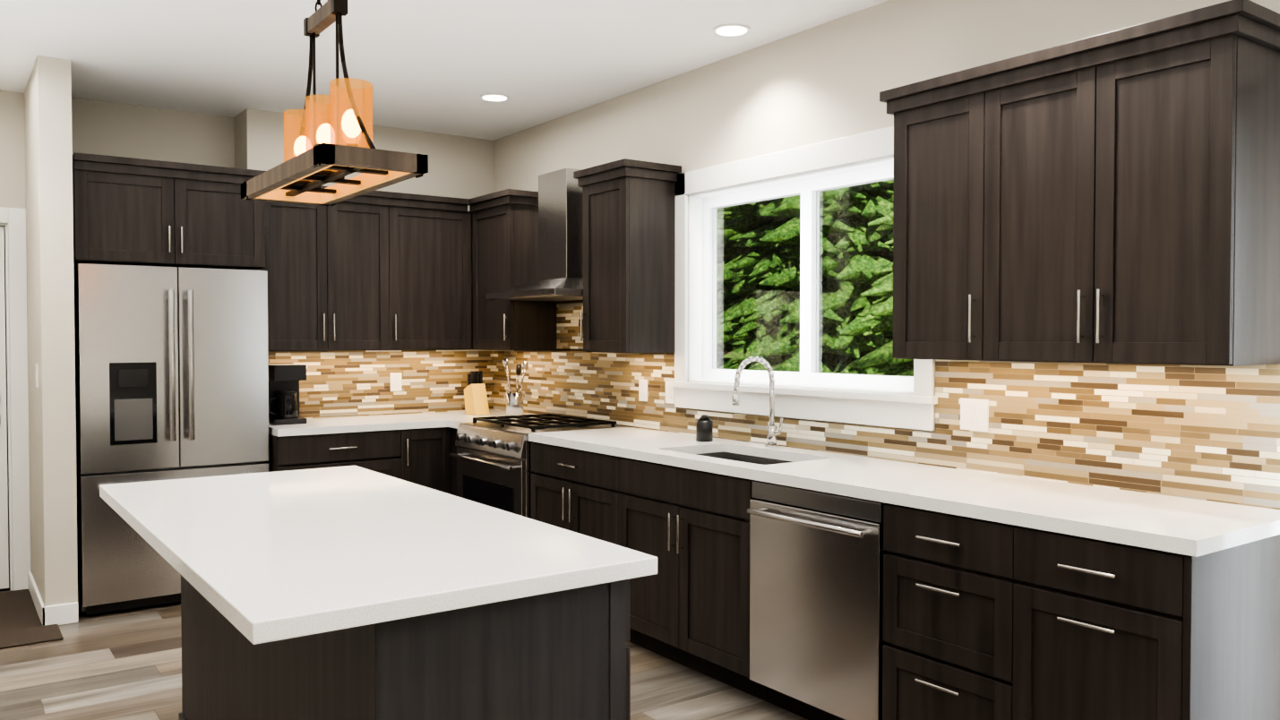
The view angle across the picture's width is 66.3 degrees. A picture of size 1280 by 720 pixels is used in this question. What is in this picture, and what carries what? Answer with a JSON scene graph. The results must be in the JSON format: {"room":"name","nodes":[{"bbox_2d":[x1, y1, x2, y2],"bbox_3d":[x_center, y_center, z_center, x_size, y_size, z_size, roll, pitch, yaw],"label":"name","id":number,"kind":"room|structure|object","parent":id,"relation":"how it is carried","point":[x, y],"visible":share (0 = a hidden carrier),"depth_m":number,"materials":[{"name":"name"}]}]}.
{"room":"kitchen","nodes":[
{"label":"kitchen","id":0,"kind":"room"},
{"bbox_2d":[0,90,25,590],"bbox_3d":[-3.886,-0.096,5.316,1.220,2.775,0.250,-1,2,-36],"label":"wall","id":1,"kind":"structure","parent":0,"point":[12,156],"depth_m":5.43,"materials":[{"name":"beige paint"}]},
{"bbox_2d":[0,226,9,592],"bbox_3d":[-3.822,0.277,5.243,0.736,2.033,0.104,-1,2,-36],"label":"entry door","id":2,"kind":"structure","parent":1,"relation":"in","point":[4,580],"depth_m":5.45,"materials":[{"name":"white wood"}]},
{"bbox_2d":[0,206,30,591],"bbox_3d":[-3.823,0.228,5.245,0.930,2.130,0.090,-1,2,-36],"label":"door frame","id":3,"kind":"structure","parent":1,"relation":"attached to","point":[15,255],"depth_m":5.45,"materials":[{"name":"white wood"}]},
{"bbox_2d":[24,55,77,606],"bbox_3d":[-3.112,-0.093,5.164,0.140,2.775,0.900,-1,2,-36],"label":"wall","id":4,"kind":"structure","parent":0,"point":[49,250],"depth_m":4.81,"materials":[{"name":"beige paint"}]},
{"bbox_2d":[34,363,38,387],"bbox_3d":[-3.056,0.079,4.961,0.009,0.118,0.075,-1,2,-36],"label":"electrical outlet plate","id":5,"kind":"object","parent":4,"relation":"attached to","point":[37,367],"depth_m":4.93,"materials":[{"name":"white plastic"}]},
{"bbox_2d":[27,571,48,626],"bbox_3d":[-3.170,1.245,5.143,0.014,0.100,0.914,-1,2,-36],"label":"baseboard","id":6,"kind":"structure","parent":4,"relation":"attached to","point":[42,611],"depth_m":4.98,"materials":[{"name":"white wood"}]},
{"bbox_2d":[71,96,234,167],"bbox_3d":[-2.986,-0.110,5.931,0.960,2.775,0.300,-1,2,-36],"label":"wall","id":7,"kind":"structure","parent":0,"point":[106,128],"depth_m":5.79,"materials":[{"name":"beige paint"}]},
{"bbox_2d":[72,152,266,270],"bbox_3d":[-2.671,-0.780,5.473,0.925,0.535,0.783,-1,2,-36],"label":"upper cabinet","id":8,"kind":"object","parent":7,"relation":"attached to","point":[137,211],"visible":0.94,"depth_m":5.15,"materials":[{"name":"brown wood"}]},
{"bbox_2d":[234,108,493,211],"bbox_3d":[-1.847,-0.124,6.565,1.630,2.775,0.600,-1,2,-36],"label":"wall","id":9,"kind":"structure","parent":0,"point":[460,167],"depth_m":6.45,"materials":[{"name":"beige paint"}]},
{"bbox_2d":[256,192,403,351],"bbox_3d":[-1.916,-0.523,5.932,0.820,0.930,0.329,-1,2,-36],"label":"upper cabinet","id":10,"kind":"object","parent":9,"relation":"attached to","point":[380,270],"depth_m":5.81,"materials":[{"name":"brown wood"}]},
{"bbox_2d":[267,349,493,418],"bbox_3d":[-1.685,0.140,6.311,1.620,0.430,0.009,-1,2,-36],"label":"backsplash","id":11,"kind":"structure","parent":9,"relation":"attached to","point":[349,382],"depth_m":6.33,"materials":[{"name":"tile"}]},
{"bbox_2d":[390,372,401,391],"bbox_3d":[-1.587,0.143,6.371,0.075,0.118,0.007,-1,2,-36],"label":"electrical outlet plate","id":12,"kind":"object","parent":9,"relation":"attached to","point":[395,377],"depth_m":6.37,"materials":[{"name":"white plastic"}]},
{"bbox_2d":[403,196,472,350],"bbox_3d":[-1.433,-0.531,6.279,0.608,0.930,0.329,-1,2,-36],"label":"upper cabinet","id":13,"kind":"object","parent":9,"relation":"attached to","point":[438,287],"depth_m":6.19,"materials":[{"name":"brown wood"}]},
{"bbox_2d":[0,590,807,719],"bbox_3d":[-0.667,1.430,1.813,5.600,0.120,9.750,-1,2,-36],"label":"floor","id":14,"kind":"structure","parent":0,"point":[124,665],"depth_m":4.03,"materials":[{"name":"brown wood"}]},
{"bbox_2d":[0,589,63,649],"bbox_3d":[-3.413,1.299,4.775,0.940,0.008,1.150,-1,2,-36],"label":"mat","id":15,"kind":"object","parent":14,"relation":"on","point":[21,624],"visible":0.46,"depth_m":4.79,"materials":[{"name":"fabric"}]},
{"bbox_2d":[73,263,269,615],"bbox_3d":[-2.627,0.399,5.430,0.905,1.780,0.911,-1,2,-36],"label":"fridge","id":16,"kind":"object","parent":14,"relation":"on","point":[171,373],"visible":0.71,"depth_m":5.05,"materials":[{"name":"silver metal"}]},
{"bbox_2d":[263,427,451,494],"bbox_3d":[-1.733,0.842,5.883,1.023,0.874,0.672,-1,2,-36],"label":"base cabinet","id":17,"kind":"object","parent":14,"relation":"on","point":[421,457],"visible":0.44,"depth_m":5.67,"materials":[{"name":"brown wood"}]},
{"bbox_2d":[178,576,630,719],"bbox_3d":[-0.800,0.909,2.838,0.644,0.876,1.889,-1,2,-36],"label":"kitchen island","id":18,"kind":"object","parent":14,"relation":"on","point":[566,656],"depth_m":2.12,"materials":[{"name":"brown wood"}]},
{"bbox_2d":[99,465,657,648],"bbox_3d":[-0.891,0.453,2.760,0.880,0.040,1.968,-1,2,-36],"label":"island countertop","id":19,"kind":"structure","parent":18,"relation":"on","point":[288,555],"depth_m":2.29,"materials":[{"name":"white stone"}]},
{"bbox_2d":[449,427,460,496],"bbox_3d":[-1.017,0.833,6.295,0.618,0.874,0.838,-1,2,-36],"label":"base cabinet","id":20,"kind":"object","parent":14,"relation":"on","point":[453,431],"depth_m":5.91,"materials":[{"name":"brown wood"}]},
{"bbox_2d":[268,409,506,437],"bbox_3d":[-1.488,0.380,6.063,1.643,0.040,0.648,-1,2,-36],"label":"countertop","id":21,"kind":"structure","parent":20,"relation":"on","point":[321,425],"depth_m":5.76,"materials":[{"name":"white stone"}]},
{"bbox_2d":[268,363,306,425],"bbox_3d":[-2.076,0.197,5.699,0.202,0.340,0.230,-1,2,-36],"label":"coffee maker","id":22,"kind":"object","parent":21,"relation":"on","point":[284,380],"visible":0.81,"depth_m":5.63,"materials":[{"name":"black plastic"}]},
{"bbox_2d":[463,370,489,415],"bbox_3d":[-1.061,0.212,6.362,0.100,0.280,0.178,-1,2,-36],"label":"knife block","id":23,"kind":"object","parent":21,"relation":"on","point":[476,398],"visible":1,"depth_m":6.33,"materials":[{"name":"brown wood"}]},
{"bbox_2d":[444,412,518,429],"bbox_3d":[-0.833,0.381,5.999,0.653,0.040,0.164,-1,2,-36],"label":"countertop","id":24,"kind":"structure","parent":20,"relation":"on","point":[453,422],"depth_m":5.93,"materials":[{"name":"white stone"}]},
{"bbox_2d":[503,358,528,415],"bbox_3d":[-0.780,0.173,6.151,0.139,0.368,0.118,-1,2,-36],"label":"utensil crock","id":25,"kind":"object","parent":24,"relation":"on","point":[514,403],"visible":0.94,"depth_m":6.12,"materials":[{"name":"silver metal"}]},
{"bbox_2d":[448,413,628,518],"bbox_3d":[-0.590,0.813,5.592,0.745,0.945,0.790,-1,2,-36],"label":"range","id":26,"kind":"object","parent":14,"relation":"on","point":[493,457],"visible":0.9,"depth_m":5.38,"materials":[{"name":"silver metal"}]},
{"bbox_2d":[530,442,607,541],"bbox_3d":[-0.058,0.863,4.945,0.638,0.874,0.875,-1,2,-36],"label":"base cabinet","id":27,"kind":"object","parent":14,"relation":"on","point":[569,486],"depth_m":4.78,"materials":[{"name":"brown wood"}]},
{"bbox_2d":[607,455,768,702],"bbox_3d":[0.404,0.877,4.302,0.638,0.874,0.946,-1,2,-36],"label":"base cabinet","id":28,"kind":"object","parent":14,"relation":"on","point":[693,614],"depth_m":4.05,"materials":[{"name":"brown wood"}]},
{"bbox_2d":[523,355,1279,557],"bbox_3d":[0.653,0.311,3.934,0.648,0.642,3.330,-1,2,-36],"label":"countertop","id":29,"kind":"structure","parent":28,"relation":"on","point":[1195,528],"depth_m":3.21,"materials":[{"name":"white stone"}]},
{"bbox_2d":[695,414,713,441],"bbox_3d":[0.310,0.326,4.713,0.080,0.125,0.080,-1,2,-36],"label":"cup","id":30,"kind":"object","parent":29,"relation":"on","point":[704,427],"visible":1,"depth_m":4.68,"materials":[{"name":"black metal"}]},
{"bbox_2d":[747,480,886,719],"bbox_3d":[0.842,0.892,3.641,0.699,0.873,0.633,-1,2,-36],"label":"dishwasher","id":31,"kind":"object","parent":14,"relation":"on","point":[816,587],"visible":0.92,"depth_m":3.44,"materials":[{"name":"silver metal"}]},
{"bbox_2d":[882,503,1005,719],"bbox_3d":[1.210,0.902,3.181,0.638,0.874,0.538,-1,2,-36],"label":"base cabinet","id":32,"kind":"object","parent":14,"relation":"on","point":[989,621],"depth_m":3.02,"materials":[{"name":"brown wood"}]},
{"bbox_2d":[1005,524,1279,719],"bbox_3d":[1.476,0.910,2.811,0.638,0.874,0.493,-1,2,-36],"label":"base cabinet","id":33,"kind":"object","parent":14,"relation":"on","point":[1095,630],"depth_m":2.60,"materials":[{"name":"brown wood"}]},
{"bbox_2d":[0,0,888,140],"bbox_3d":[-0.667,-1.465,1.748,5.600,0.120,9.750,-1,2,-36],"label":"ceiling","id":34,"kind":"structure","parent":0,"point":[439,66],"depth_m":4.64,"materials":[{"name":"white paint"}]},
{"bbox_2d":[240,0,428,206],"bbox_3d":[-0.882,-0.954,2.744,0.270,0.944,0.780,-1,2,-36],"label":"pendant light","id":35,"kind":"object","parent":34,"relation":"hanging from","point":[328,139],"visible":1,"depth_m":2.65,"materials":[{"name":"brown wood"}]},
{"bbox_2d":[479,93,509,101],"bbox_3d":[-0.823,-1.485,5.546,0.169,0.007,0.169,1,1,30],"label":"recessed light","id":36,"kind":"object","parent":34,"relation":"in","point":[490,97],"depth_m":5.53,"materials":[{"name":"white"}]},
{"bbox_2d":[712,23,750,36],"bbox_3d":[0.405,-1.458,4.336,0.169,0.007,0.169,0,1,15],"label":"recessed light","id":37,"kind":"object","parent":34,"relation":"in","point":[734,30],"depth_m":4.32,"materials":[{"name":"white"}]},
{"bbox_2d":[493,0,1279,431],"bbox_3d":[1.550,-0.053,3.373,0.160,2.775,9.750,-1,2,-36],"label":"wall","id":38,"kind":"structure","parent":0,"point":[828,81],"depth_m":4.34,"materials":[{"name":"beige paint"}]},
{"bbox_2d":[467,193,556,350],"bbox_3d":[-0.798,-0.529,6.208,0.329,0.930,0.520,-1,2,-36],"label":"upper cabinet","id":39,"kind":"object","parent":38,"relation":"attached to","point":[505,227],"depth_m":6.01,"materials":[{"name":"brown wood"}]},
{"bbox_2d":[485,167,583,301],"bbox_3d":[-0.479,-0.714,5.615,0.498,0.724,0.802,-1,2,-36],"label":"range hood","id":40,"kind":"object","parent":38,"relation":"attached to","point":[560,235],"visible":0.69,"depth_m":5.52,"materials":[{"name":"silver metal"}]},
{"bbox_2d":[578,164,681,352],"bbox_3d":[-0.056,-0.506,5.176,0.329,0.930,0.407,-1,2,-36],"label":"upper cabinet","id":41,"kind":"object","parent":38,"relation":"attached to","point":[629,210],"depth_m":5.03,"materials":[{"name":"brown wood"}]},
{"bbox_2d":[638,379,647,401],"bbox_3d":[0.017,0.165,5.349,0.007,0.118,0.075,-1,2,-36],"label":"electrical outlet plate","id":42,"kind":"object","parent":38,"relation":"attached to","point":[642,383],"depth_m":5.35,"materials":[{"name":"white plastic"}]},
{"bbox_2d":[665,380,674,403],"bbox_3d":[0.157,0.170,5.155,0.007,0.118,0.075,-1,2,-36],"label":"electrical outlet plate","id":43,"kind":"object","parent":38,"relation":"attached to","point":[669,390],"depth_m":5.15,"materials":[{"name":"white plastic"}]},
{"bbox_2d":[668,126,937,430],"bbox_3d":[0.707,-0.345,4.479,0.180,1.210,1.670,-1,2,-36],"label":"kitchen window","id":44,"kind":"structure","parent":38,"relation":"in","point":[808,191],"depth_m":4.52,"materials":[{"name":"white plastic"}]},
{"bbox_2d":[493,300,1279,509],"bbox_3d":[0.432,-0.004,4.786,0.010,0.785,4.951,-1,2,-36],"label":"backsplash","id":45,"kind":"structure","parent":38,"relation":"attached to","point":[1201,433],"depth_m":3.42,"materials":[{"name":"tile"}]},
{"bbox_2d":[886,78,962,360],"bbox_3d":[1.176,-0.468,3.463,0.329,0.930,0.438,-1,2,-36],"label":"upper cabinet","id":46,"kind":"object","parent":38,"relation":"attached to","point":[927,195],"depth_m":3.43,"materials":[{"name":"brown wood"}]},
{"bbox_2d":[960,397,988,431],"bbox_3d":[1.243,0.203,3.645,0.007,0.118,0.120,-1,2,-36],"label":"electrical outlet plate","id":47,"kind":"object","parent":38,"relation":"attached to","point":[974,414],"depth_m":3.64,"materials":[{"name":"white plastic"}]},
{"bbox_2d":[962,7,1279,366],"bbox_3d":[1.474,-0.459,3.048,0.329,0.930,0.825,-1,2,-36],"label":"upper cabinet","id":48,"kind":"object","parent":38,"relation":"attached to","point":[1111,197],"depth_m":2.84,"materials":[{"name":"brown wood"}]},
{"label":"outside","id":49,"kind":"structure","parent":0,"visible":0},
{"bbox_2d":[716,180,913,390],"bbox_3d":[31.540,-4.801,30.093,79.830,13.097,120.000,-1,2,-36],"label":"trees","id":50,"kind":"object","parent":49,"point":[887,288],"depth_m":8.18,"materials":[{"name":"leafy foliage"},{"name":"bark"}]}
]}

